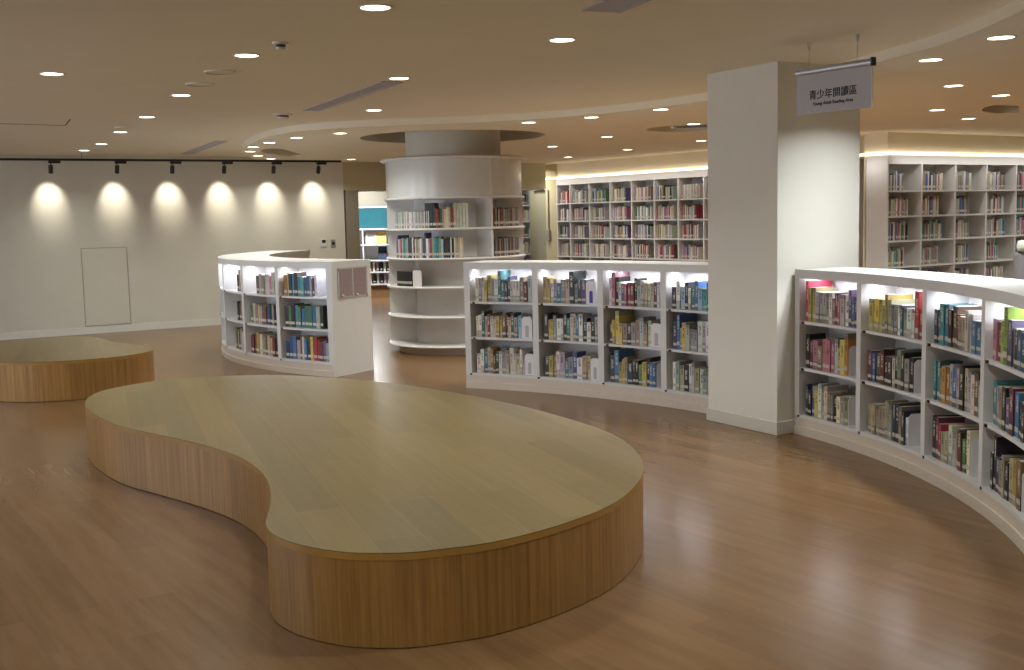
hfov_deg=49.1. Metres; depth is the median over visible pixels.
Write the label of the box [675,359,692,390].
book
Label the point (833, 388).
book
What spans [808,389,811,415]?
book
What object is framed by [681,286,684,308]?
book
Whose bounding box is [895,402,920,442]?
book
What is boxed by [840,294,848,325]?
book
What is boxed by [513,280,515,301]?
book
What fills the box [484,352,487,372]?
book
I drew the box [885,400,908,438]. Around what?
book
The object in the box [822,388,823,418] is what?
book
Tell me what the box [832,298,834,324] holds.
book
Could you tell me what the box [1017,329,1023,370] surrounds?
book
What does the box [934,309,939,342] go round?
book
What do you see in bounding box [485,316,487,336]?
book
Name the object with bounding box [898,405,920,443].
book
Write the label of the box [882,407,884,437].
book
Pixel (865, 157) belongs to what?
wall
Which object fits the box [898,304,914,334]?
book
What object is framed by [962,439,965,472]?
book
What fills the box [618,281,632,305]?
book
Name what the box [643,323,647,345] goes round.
book
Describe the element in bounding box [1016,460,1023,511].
book
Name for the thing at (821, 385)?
book
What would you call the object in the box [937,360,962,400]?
book
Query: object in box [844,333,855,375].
book
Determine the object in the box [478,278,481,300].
book
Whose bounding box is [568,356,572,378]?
book
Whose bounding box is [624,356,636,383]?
book
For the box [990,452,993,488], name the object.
book
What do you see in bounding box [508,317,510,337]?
book
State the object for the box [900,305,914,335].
book
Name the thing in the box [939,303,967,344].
book
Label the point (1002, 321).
book
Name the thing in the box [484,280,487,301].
book
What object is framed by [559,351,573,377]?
book
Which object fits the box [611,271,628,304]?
book
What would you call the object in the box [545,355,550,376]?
book
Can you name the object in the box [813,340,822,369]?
book
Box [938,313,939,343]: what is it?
book
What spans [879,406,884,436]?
book
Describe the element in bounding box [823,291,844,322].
book
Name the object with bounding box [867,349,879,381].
book
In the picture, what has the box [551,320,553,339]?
book
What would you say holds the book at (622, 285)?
on the bookcase at (667, 273)
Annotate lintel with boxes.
[342,162,545,189]
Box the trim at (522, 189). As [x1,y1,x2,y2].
[358,189,544,191]
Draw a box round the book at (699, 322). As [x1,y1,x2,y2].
[698,320,707,351]
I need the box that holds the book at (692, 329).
[690,328,697,350]
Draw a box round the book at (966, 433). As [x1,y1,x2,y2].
[965,433,966,472]
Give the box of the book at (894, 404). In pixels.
[892,401,916,441]
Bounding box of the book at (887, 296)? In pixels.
[885,293,912,332]
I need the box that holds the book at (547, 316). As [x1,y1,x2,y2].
[544,312,557,338]
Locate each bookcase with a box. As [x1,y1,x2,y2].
[217,250,373,376]
[380,154,526,354]
[463,260,708,412]
[522,190,531,259]
[556,159,863,267]
[794,267,1023,553]
[865,155,1023,278]
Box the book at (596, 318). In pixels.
[595,316,597,341]
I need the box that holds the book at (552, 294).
[550,283,553,302]
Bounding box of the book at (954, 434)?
[952,433,955,466]
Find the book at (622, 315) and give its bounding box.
[615,309,632,343]
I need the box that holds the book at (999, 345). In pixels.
[998,322,1000,360]
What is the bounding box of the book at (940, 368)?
[939,368,941,401]
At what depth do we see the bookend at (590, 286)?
9.78 m
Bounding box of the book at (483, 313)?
[481,310,492,336]
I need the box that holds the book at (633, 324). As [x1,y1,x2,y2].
[631,322,635,344]
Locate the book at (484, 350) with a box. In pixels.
[481,348,487,372]
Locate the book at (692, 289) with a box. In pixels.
[691,287,694,309]
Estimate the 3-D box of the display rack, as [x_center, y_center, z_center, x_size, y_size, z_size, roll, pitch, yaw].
[-2.909,-1.498,23.190,1.750,1.410,0.450,-1,6,0]
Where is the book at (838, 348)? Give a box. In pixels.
[837,348,839,373]
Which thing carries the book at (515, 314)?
on the bookcase at (667, 273)
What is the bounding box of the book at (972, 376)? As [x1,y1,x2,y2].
[970,375,974,414]
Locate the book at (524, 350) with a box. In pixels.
[520,348,530,374]
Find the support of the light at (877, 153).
on the bookcase at (878, 193)
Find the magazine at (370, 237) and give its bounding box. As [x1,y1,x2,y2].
[366,233,375,243]
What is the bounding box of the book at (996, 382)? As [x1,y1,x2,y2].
[993,380,1023,424]
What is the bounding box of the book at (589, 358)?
[587,354,597,379]
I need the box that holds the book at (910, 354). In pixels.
[900,352,921,390]
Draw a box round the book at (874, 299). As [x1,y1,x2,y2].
[873,299,874,330]
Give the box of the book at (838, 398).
[836,395,852,423]
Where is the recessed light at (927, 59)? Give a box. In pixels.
[917,58,944,61]
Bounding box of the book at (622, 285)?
[621,283,626,305]
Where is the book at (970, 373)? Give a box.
[967,370,979,412]
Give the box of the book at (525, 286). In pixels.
[523,282,527,301]
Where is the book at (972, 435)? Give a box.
[966,430,978,475]
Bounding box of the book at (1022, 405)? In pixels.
[1020,404,1023,442]
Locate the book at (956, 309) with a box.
[952,305,981,347]
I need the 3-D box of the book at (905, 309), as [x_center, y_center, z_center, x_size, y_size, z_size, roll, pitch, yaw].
[2.474,-0.081,6.829,0.163,0.174,0.047,-2,6,-11]
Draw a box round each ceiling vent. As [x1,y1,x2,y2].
[181,141,227,153]
[302,81,402,110]
[581,0,650,12]
[669,124,707,128]
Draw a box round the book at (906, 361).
[904,358,909,391]
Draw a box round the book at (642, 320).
[639,316,655,345]
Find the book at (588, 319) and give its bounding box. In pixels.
[583,317,590,341]
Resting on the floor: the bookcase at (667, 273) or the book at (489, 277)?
the bookcase at (667, 273)
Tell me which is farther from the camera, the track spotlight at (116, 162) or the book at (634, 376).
the track spotlight at (116, 162)
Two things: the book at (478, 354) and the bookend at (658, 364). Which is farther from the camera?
the book at (478, 354)
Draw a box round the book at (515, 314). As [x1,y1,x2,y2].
[511,312,520,337]
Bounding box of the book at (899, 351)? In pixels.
[897,348,921,388]
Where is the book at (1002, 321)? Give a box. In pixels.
[1000,320,1003,362]
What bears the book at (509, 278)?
on the bookcase at (667, 273)
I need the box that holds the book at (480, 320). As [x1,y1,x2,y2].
[479,315,481,336]
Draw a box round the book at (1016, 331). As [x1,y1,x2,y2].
[1014,330,1017,368]
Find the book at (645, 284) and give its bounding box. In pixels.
[644,282,653,306]
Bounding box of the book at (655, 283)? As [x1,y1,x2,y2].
[654,282,656,307]
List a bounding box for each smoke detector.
[272,41,288,49]
[272,113,292,118]
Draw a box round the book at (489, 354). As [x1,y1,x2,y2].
[488,346,498,372]
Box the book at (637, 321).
[636,319,639,345]
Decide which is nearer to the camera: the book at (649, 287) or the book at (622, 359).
the book at (649, 287)
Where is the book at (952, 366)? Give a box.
[949,363,978,405]
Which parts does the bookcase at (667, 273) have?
shelf, shelf, shelf, shelf, panel, shelf, shelf, shelf, shelf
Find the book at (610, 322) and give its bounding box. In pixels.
[610,322,611,342]
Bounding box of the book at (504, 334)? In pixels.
[502,312,512,337]
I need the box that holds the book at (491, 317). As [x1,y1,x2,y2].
[490,315,499,336]
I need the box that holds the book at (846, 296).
[845,295,848,325]
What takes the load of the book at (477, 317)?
on the bookcase at (667, 273)
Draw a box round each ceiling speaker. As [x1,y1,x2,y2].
[114,126,133,128]
[185,82,214,86]
[203,69,235,74]
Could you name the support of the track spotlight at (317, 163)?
attached to the track
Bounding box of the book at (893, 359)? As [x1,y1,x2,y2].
[892,358,894,387]
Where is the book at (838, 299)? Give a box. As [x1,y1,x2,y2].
[837,298,839,325]
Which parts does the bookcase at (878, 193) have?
shelf, shelf, shelf, shelf, shelf, shelf, shelf, shelf, shelf, shelf, shelf, shelf, shelf, shelf, shelf, shelf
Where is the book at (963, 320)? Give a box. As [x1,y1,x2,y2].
[962,317,964,350]
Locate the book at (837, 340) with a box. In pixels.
[835,338,844,372]
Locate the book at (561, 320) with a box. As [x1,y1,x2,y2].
[560,319,563,339]
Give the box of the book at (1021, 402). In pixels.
[1019,401,1023,438]
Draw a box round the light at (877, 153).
[860,152,1023,156]
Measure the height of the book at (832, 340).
0.228 m
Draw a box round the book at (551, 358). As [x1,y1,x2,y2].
[549,355,555,376]
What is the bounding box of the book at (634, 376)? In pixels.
[633,358,645,384]
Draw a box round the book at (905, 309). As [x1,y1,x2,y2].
[903,307,914,336]
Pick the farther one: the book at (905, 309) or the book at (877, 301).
the book at (877, 301)
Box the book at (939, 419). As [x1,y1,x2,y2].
[935,416,964,458]
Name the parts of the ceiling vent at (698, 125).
frame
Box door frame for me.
[343,190,360,258]
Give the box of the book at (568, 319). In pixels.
[567,318,569,340]
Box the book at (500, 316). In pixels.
[500,316,501,336]
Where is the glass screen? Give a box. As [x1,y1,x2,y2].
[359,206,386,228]
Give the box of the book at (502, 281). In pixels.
[501,279,506,301]
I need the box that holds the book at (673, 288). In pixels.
[672,287,675,308]
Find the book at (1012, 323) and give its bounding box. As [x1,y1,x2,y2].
[1007,319,1023,366]
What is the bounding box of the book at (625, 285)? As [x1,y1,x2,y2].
[624,284,627,305]
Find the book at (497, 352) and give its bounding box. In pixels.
[496,350,500,373]
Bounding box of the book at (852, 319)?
[851,301,853,326]
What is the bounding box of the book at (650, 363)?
[649,360,660,386]
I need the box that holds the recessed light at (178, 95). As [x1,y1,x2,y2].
[170,94,191,96]
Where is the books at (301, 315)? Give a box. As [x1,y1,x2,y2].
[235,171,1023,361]
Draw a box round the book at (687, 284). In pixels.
[685,282,694,309]
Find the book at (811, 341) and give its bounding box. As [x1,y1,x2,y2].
[810,339,822,368]
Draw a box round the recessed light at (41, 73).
[38,72,65,75]
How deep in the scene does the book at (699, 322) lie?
8.98 m
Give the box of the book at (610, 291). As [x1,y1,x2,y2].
[609,278,611,304]
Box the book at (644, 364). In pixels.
[642,361,646,385]
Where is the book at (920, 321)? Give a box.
[919,309,921,339]
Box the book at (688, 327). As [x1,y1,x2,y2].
[686,324,697,350]
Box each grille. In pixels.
[188,84,211,85]
[206,71,232,73]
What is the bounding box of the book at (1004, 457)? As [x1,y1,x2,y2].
[1001,455,1023,498]
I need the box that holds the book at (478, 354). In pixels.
[477,353,480,372]
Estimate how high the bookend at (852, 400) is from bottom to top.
0.200 m
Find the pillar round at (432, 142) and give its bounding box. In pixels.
[405,130,500,156]
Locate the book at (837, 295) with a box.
[835,292,848,324]
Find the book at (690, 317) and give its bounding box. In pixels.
[677,313,695,348]
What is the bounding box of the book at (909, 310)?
[907,308,914,337]
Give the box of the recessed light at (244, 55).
[232,53,260,57]
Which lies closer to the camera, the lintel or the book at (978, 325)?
the book at (978, 325)
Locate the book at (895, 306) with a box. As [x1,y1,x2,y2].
[894,305,897,334]
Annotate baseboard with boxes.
[0,318,220,339]
[706,408,794,435]
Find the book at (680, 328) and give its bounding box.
[680,328,681,349]
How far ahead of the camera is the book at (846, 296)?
7.49 m
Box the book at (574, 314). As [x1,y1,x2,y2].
[573,312,585,340]
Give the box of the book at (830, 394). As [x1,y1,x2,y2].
[827,392,847,420]
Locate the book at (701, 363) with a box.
[692,361,705,392]
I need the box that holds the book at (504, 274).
[498,270,510,301]
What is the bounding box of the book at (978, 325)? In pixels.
[976,321,980,354]
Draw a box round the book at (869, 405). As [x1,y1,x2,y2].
[868,402,883,431]
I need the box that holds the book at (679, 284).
[676,280,693,308]
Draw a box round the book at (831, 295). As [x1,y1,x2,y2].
[829,292,843,323]
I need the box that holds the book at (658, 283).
[657,281,659,307]
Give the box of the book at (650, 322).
[648,319,660,346]
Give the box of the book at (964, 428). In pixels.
[955,427,978,467]
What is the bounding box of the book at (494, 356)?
[493,354,495,373]
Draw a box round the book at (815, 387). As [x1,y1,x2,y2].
[814,386,817,417]
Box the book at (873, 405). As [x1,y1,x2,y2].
[872,404,884,434]
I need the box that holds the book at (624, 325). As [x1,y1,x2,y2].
[622,322,630,344]
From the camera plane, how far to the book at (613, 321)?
9.66 m
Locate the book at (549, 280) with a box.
[547,277,558,302]
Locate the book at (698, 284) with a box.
[695,280,707,309]
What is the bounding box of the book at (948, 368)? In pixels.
[946,367,949,404]
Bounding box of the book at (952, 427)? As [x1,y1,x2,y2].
[948,424,978,465]
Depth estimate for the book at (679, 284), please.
9.12 m
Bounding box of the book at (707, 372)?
[707,372,708,394]
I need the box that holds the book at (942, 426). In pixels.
[938,423,967,459]
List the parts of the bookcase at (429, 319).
shelf, shelf, shelf, shelf, shelf, panel, shelf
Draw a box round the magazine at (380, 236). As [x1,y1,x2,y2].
[376,232,385,243]
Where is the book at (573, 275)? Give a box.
[569,271,585,303]
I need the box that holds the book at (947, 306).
[945,304,976,345]
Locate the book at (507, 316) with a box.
[506,314,510,337]
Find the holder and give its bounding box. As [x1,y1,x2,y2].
[337,266,367,298]
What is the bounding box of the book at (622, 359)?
[622,359,623,382]
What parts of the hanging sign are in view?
rail, panel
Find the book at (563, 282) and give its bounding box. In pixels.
[561,279,565,302]
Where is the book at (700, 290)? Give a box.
[698,287,706,310]
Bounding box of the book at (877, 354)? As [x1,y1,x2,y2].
[876,353,879,382]
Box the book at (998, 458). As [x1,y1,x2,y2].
[996,456,1001,492]
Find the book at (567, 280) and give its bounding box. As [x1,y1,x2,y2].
[565,278,569,303]
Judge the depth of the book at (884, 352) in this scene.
7.10 m
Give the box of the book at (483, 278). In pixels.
[481,277,486,300]
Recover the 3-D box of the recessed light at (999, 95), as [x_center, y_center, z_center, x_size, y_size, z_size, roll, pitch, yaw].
[4.254,-2.084,9.745,0.172,0.006,0.172,-1,6,0]
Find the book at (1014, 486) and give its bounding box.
[1012,459,1023,506]
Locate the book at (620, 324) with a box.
[619,321,628,343]
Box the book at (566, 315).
[563,312,576,340]
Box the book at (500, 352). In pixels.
[499,350,501,373]
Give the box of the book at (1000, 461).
[998,460,1001,495]
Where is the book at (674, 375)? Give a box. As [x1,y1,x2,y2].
[673,362,675,389]
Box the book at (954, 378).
[952,368,956,407]
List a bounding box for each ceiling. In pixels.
[0,0,1013,156]
[242,0,1023,164]
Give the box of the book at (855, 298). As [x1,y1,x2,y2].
[854,297,856,327]
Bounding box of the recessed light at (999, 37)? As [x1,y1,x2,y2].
[985,35,1016,39]
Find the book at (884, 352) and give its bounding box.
[880,348,905,384]
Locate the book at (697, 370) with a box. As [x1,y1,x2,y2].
[695,366,707,392]
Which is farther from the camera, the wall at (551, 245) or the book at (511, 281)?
the wall at (551, 245)
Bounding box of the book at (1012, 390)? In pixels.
[1008,387,1023,435]
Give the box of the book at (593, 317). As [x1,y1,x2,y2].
[591,316,595,341]
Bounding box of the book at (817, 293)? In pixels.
[816,291,831,321]
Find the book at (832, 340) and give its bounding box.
[831,339,834,372]
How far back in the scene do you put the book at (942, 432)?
6.41 m
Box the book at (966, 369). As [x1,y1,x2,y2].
[964,368,979,411]
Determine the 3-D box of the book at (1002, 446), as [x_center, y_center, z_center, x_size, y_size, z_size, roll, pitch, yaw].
[2.568,0.656,5.716,0.201,0.283,0.039,-1,6,7]
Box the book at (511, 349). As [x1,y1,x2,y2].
[509,347,519,373]
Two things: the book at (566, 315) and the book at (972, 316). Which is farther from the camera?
the book at (566, 315)
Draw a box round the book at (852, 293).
[848,290,856,326]
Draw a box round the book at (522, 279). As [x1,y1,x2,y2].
[520,277,526,301]
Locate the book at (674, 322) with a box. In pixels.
[673,321,676,348]
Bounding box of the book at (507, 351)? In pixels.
[506,350,509,373]
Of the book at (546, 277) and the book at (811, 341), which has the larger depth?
the book at (546, 277)
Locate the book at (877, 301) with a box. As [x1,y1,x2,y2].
[875,298,884,331]
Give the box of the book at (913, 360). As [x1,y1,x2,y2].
[909,357,921,392]
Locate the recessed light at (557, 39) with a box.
[548,37,576,41]
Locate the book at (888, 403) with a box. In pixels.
[887,403,892,438]
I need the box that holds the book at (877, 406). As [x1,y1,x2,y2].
[876,405,884,435]
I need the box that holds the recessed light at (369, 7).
[358,4,392,10]
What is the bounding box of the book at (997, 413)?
[996,386,1001,425]
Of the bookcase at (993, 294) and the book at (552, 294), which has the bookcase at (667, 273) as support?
the book at (552, 294)
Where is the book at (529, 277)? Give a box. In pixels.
[527,275,531,301]
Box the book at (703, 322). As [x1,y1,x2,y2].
[702,321,707,351]
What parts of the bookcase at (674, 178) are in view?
shelf, shelf, shelf, shelf, shelf, shelf, panel, shelf, shelf, shelf, shelf, shelf, shelf, shelf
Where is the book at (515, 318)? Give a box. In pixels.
[514,317,517,337]
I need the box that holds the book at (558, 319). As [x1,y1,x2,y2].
[557,318,562,339]
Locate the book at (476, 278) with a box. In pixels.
[475,277,480,300]
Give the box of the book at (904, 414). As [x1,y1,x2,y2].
[901,410,920,444]
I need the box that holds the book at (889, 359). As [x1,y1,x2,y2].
[887,357,894,386]
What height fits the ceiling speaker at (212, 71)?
0.010 m
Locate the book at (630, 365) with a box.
[628,362,632,384]
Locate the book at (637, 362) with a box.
[635,358,646,384]
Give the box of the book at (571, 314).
[570,312,580,340]
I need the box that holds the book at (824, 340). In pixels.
[822,338,834,370]
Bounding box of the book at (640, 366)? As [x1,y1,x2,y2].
[639,364,641,385]
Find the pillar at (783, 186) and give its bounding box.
[707,61,859,421]
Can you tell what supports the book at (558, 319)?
on the bookcase at (667, 273)
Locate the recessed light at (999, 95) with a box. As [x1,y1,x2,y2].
[991,94,1011,96]
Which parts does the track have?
rail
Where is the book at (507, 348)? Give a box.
[502,347,510,373]
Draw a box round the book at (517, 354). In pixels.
[516,352,519,374]
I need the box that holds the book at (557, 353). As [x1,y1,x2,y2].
[556,350,567,377]
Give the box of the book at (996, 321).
[993,318,1003,360]
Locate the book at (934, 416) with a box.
[932,415,958,456]
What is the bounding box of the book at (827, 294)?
[826,292,832,323]
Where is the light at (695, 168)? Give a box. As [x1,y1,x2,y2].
[546,167,707,179]
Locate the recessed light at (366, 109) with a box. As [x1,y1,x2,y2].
[365,109,382,110]
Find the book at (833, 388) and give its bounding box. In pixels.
[824,384,847,419]
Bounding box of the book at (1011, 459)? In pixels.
[1008,458,1023,503]
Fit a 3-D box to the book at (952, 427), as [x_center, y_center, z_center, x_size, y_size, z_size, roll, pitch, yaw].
[2.557,0.619,6.319,0.174,0.228,0.045,-1,6,-2]
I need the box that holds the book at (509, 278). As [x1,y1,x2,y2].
[507,276,516,301]
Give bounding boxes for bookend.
[413,270,422,286]
[522,317,532,338]
[525,354,533,375]
[586,281,596,304]
[591,358,598,380]
[651,323,660,347]
[657,363,660,386]
[848,396,855,426]
[849,346,855,376]
[908,413,920,447]
[914,360,921,393]
[971,440,978,477]
[1021,474,1023,511]
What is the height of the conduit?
0.950 m
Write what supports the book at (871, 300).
on the bookcase at (993, 294)
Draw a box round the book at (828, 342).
[826,339,830,371]
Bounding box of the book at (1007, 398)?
[1005,397,1008,432]
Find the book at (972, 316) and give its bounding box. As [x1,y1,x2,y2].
[969,314,981,351]
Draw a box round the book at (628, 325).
[627,324,630,344]
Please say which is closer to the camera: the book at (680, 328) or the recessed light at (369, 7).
the recessed light at (369, 7)
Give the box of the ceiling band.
[497,10,1023,121]
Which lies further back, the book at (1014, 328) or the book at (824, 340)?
the book at (824, 340)
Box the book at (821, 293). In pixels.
[819,291,841,322]
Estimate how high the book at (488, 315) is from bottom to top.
0.213 m
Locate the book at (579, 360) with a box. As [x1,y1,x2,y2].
[577,357,581,378]
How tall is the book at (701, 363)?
0.243 m
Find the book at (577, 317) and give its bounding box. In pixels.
[576,315,578,340]
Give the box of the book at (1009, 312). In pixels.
[1003,307,1023,364]
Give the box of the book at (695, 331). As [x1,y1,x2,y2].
[694,329,697,350]
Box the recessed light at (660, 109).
[652,108,669,110]
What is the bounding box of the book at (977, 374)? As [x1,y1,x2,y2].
[974,372,979,416]
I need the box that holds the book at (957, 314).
[956,314,964,348]
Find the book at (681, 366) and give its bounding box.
[680,365,683,390]
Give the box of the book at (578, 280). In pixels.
[577,278,589,303]
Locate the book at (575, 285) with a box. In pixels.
[574,284,577,303]
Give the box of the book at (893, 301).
[888,299,914,333]
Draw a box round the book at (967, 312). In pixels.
[964,310,981,351]
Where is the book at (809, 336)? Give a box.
[806,332,825,367]
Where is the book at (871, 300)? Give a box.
[869,298,879,329]
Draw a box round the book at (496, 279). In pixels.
[494,278,497,301]
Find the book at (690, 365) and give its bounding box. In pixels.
[689,362,706,391]
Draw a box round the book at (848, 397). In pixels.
[844,396,850,425]
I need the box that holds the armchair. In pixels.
[1013,240,1023,279]
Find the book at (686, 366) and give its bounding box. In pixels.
[684,363,691,391]
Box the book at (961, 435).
[957,431,966,470]
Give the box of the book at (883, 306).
[882,305,884,332]
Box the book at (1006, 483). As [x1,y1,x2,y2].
[1004,461,1008,500]
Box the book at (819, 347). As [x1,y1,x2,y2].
[817,345,822,370]
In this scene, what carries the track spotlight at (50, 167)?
hanging from the track
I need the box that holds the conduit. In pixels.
[546,190,550,240]
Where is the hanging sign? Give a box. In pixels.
[795,34,875,115]
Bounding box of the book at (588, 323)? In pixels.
[587,322,590,341]
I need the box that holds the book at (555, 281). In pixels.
[553,278,565,302]
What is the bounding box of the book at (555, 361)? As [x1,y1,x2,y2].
[554,356,556,376]
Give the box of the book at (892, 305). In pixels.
[891,304,897,333]
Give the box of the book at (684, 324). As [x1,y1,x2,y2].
[682,321,696,349]
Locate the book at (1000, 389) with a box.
[998,388,1001,428]
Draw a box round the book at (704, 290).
[703,289,706,310]
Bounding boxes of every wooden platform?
[0,336,154,401]
[85,375,643,647]
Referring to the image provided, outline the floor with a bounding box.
[0,297,1023,669]
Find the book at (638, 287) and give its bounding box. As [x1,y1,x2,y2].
[637,286,639,306]
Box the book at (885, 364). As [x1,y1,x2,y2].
[884,356,894,384]
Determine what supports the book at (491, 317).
on the bookcase at (667, 273)
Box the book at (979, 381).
[978,381,979,416]
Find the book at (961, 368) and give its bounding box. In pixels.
[959,365,979,410]
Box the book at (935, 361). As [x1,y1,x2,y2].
[933,359,955,399]
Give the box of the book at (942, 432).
[941,431,948,461]
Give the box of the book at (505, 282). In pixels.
[504,280,507,301]
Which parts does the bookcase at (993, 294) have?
shelf, shelf, shelf, shelf, panel, shelf, shelf, shelf, shelf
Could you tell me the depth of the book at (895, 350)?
6.94 m
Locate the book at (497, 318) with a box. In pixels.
[495,315,501,337]
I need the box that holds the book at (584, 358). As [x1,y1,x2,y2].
[582,354,595,379]
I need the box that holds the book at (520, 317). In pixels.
[518,315,528,337]
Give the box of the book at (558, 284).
[557,283,560,302]
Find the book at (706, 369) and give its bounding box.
[700,368,707,393]
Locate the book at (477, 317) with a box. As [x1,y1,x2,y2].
[476,316,478,336]
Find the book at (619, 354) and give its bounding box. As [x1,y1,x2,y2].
[614,348,632,382]
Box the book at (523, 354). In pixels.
[522,351,532,374]
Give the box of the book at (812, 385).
[812,385,817,415]
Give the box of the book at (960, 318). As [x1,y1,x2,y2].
[958,316,964,349]
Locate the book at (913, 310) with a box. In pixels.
[911,309,914,337]
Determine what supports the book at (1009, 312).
on the bookcase at (993, 294)
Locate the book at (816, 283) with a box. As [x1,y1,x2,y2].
[806,280,832,320]
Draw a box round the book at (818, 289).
[812,287,835,321]
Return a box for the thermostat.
[321,239,325,246]
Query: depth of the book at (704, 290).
8.90 m
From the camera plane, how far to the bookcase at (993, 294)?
6.59 m
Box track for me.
[0,153,340,162]
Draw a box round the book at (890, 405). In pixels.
[889,404,892,440]
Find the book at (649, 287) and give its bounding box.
[648,283,650,306]
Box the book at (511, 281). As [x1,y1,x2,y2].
[510,280,513,301]
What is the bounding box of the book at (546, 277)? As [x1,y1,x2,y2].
[543,276,554,302]
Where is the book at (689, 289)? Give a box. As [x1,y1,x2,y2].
[688,288,690,309]
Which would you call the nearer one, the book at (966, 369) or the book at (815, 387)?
the book at (966, 369)
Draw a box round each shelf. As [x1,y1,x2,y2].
[360,228,386,229]
[360,244,387,245]
[370,271,388,272]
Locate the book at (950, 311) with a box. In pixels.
[948,309,952,346]
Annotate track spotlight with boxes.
[48,161,60,173]
[115,161,126,173]
[170,161,180,173]
[222,162,232,173]
[271,162,281,173]
[316,162,326,173]
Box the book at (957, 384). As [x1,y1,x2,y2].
[956,368,958,408]
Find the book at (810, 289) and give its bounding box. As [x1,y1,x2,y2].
[808,287,816,321]
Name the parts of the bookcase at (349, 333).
shelf, shelf, shelf, shelf, panel, panel, shelf, shelf, panel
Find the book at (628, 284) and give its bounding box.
[627,282,632,305]
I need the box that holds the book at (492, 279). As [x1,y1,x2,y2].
[491,278,494,301]
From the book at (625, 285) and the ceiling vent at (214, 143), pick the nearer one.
the book at (625, 285)
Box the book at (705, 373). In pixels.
[702,372,706,394]
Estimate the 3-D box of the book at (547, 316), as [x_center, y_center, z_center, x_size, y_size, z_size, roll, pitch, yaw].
[0.354,-0.084,10.174,0.042,0.234,0.157,3,8,37]
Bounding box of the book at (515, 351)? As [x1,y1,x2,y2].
[513,349,519,374]
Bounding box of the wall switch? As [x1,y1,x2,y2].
[331,239,335,246]
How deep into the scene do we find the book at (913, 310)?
6.72 m
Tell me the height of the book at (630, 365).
0.181 m
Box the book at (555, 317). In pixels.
[553,314,562,339]
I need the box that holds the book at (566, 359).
[565,358,568,377]
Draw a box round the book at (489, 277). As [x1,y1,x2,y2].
[487,274,497,300]
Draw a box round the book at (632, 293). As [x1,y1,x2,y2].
[630,282,634,305]
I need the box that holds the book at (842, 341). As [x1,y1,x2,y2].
[840,339,844,374]
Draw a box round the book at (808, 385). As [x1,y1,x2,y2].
[806,382,825,414]
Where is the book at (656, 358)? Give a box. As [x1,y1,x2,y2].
[647,356,660,385]
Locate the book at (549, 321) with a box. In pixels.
[548,319,552,339]
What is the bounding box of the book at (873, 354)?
[872,352,879,381]
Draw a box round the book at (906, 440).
[905,417,907,445]
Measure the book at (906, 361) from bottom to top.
0.197 m
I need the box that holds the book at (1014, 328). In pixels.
[1013,328,1023,366]
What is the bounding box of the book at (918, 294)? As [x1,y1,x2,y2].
[914,291,922,338]
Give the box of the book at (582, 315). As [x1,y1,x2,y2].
[579,313,590,341]
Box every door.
[81,247,130,326]
[529,190,546,259]
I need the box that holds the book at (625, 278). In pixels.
[616,276,629,305]
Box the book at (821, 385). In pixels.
[818,382,839,417]
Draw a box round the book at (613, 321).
[612,319,615,343]
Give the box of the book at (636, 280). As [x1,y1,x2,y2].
[634,278,646,305]
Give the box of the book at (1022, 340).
[1021,333,1023,371]
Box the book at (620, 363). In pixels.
[619,362,621,382]
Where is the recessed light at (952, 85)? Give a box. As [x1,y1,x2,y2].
[942,84,964,86]
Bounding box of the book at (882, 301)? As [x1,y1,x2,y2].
[879,299,884,331]
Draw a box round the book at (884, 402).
[871,402,884,432]
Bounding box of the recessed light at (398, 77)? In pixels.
[388,76,410,79]
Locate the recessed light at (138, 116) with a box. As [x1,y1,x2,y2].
[138,116,155,117]
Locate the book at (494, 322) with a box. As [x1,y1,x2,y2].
[493,315,500,336]
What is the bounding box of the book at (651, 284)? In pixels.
[650,283,653,306]
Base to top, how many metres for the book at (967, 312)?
0.221 m
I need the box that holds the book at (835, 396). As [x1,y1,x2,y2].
[834,394,855,421]
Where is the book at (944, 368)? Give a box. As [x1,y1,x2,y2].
[941,365,949,403]
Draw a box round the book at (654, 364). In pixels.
[652,361,660,386]
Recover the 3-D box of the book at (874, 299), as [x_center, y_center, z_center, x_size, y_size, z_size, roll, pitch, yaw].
[2.403,-0.132,7.194,0.158,0.202,0.036,-2,6,-11]
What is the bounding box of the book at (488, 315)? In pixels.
[487,313,497,336]
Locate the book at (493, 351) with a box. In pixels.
[490,347,499,372]
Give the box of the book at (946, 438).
[944,433,948,463]
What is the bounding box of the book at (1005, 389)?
[1001,386,1023,430]
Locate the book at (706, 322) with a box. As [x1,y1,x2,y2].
[706,322,707,351]
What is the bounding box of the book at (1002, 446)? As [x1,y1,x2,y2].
[993,435,1023,490]
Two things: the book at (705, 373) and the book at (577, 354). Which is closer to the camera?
the book at (705, 373)
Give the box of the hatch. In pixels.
[0,119,70,125]
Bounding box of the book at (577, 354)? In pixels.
[573,351,585,378]
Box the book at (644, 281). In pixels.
[640,280,653,306]
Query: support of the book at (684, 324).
on the bookcase at (667, 273)
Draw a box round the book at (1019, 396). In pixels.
[1014,392,1023,437]
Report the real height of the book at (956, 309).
0.231 m
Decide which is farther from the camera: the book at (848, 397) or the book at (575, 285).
the book at (575, 285)
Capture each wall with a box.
[0,155,345,332]
[358,191,386,206]
[532,137,863,190]
[545,189,556,259]
[863,156,866,267]
[864,132,1023,156]
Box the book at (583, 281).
[581,279,593,303]
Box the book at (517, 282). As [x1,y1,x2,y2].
[515,280,519,301]
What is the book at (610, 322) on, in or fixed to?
on the bookcase at (667, 273)
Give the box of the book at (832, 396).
[831,394,841,421]
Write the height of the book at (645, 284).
0.202 m
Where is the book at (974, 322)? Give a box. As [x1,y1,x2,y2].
[971,320,980,353]
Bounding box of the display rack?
[360,228,389,296]
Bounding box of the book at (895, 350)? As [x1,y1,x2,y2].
[895,350,897,387]
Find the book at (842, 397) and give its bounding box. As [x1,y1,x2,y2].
[840,395,855,424]
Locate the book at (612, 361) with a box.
[610,355,614,381]

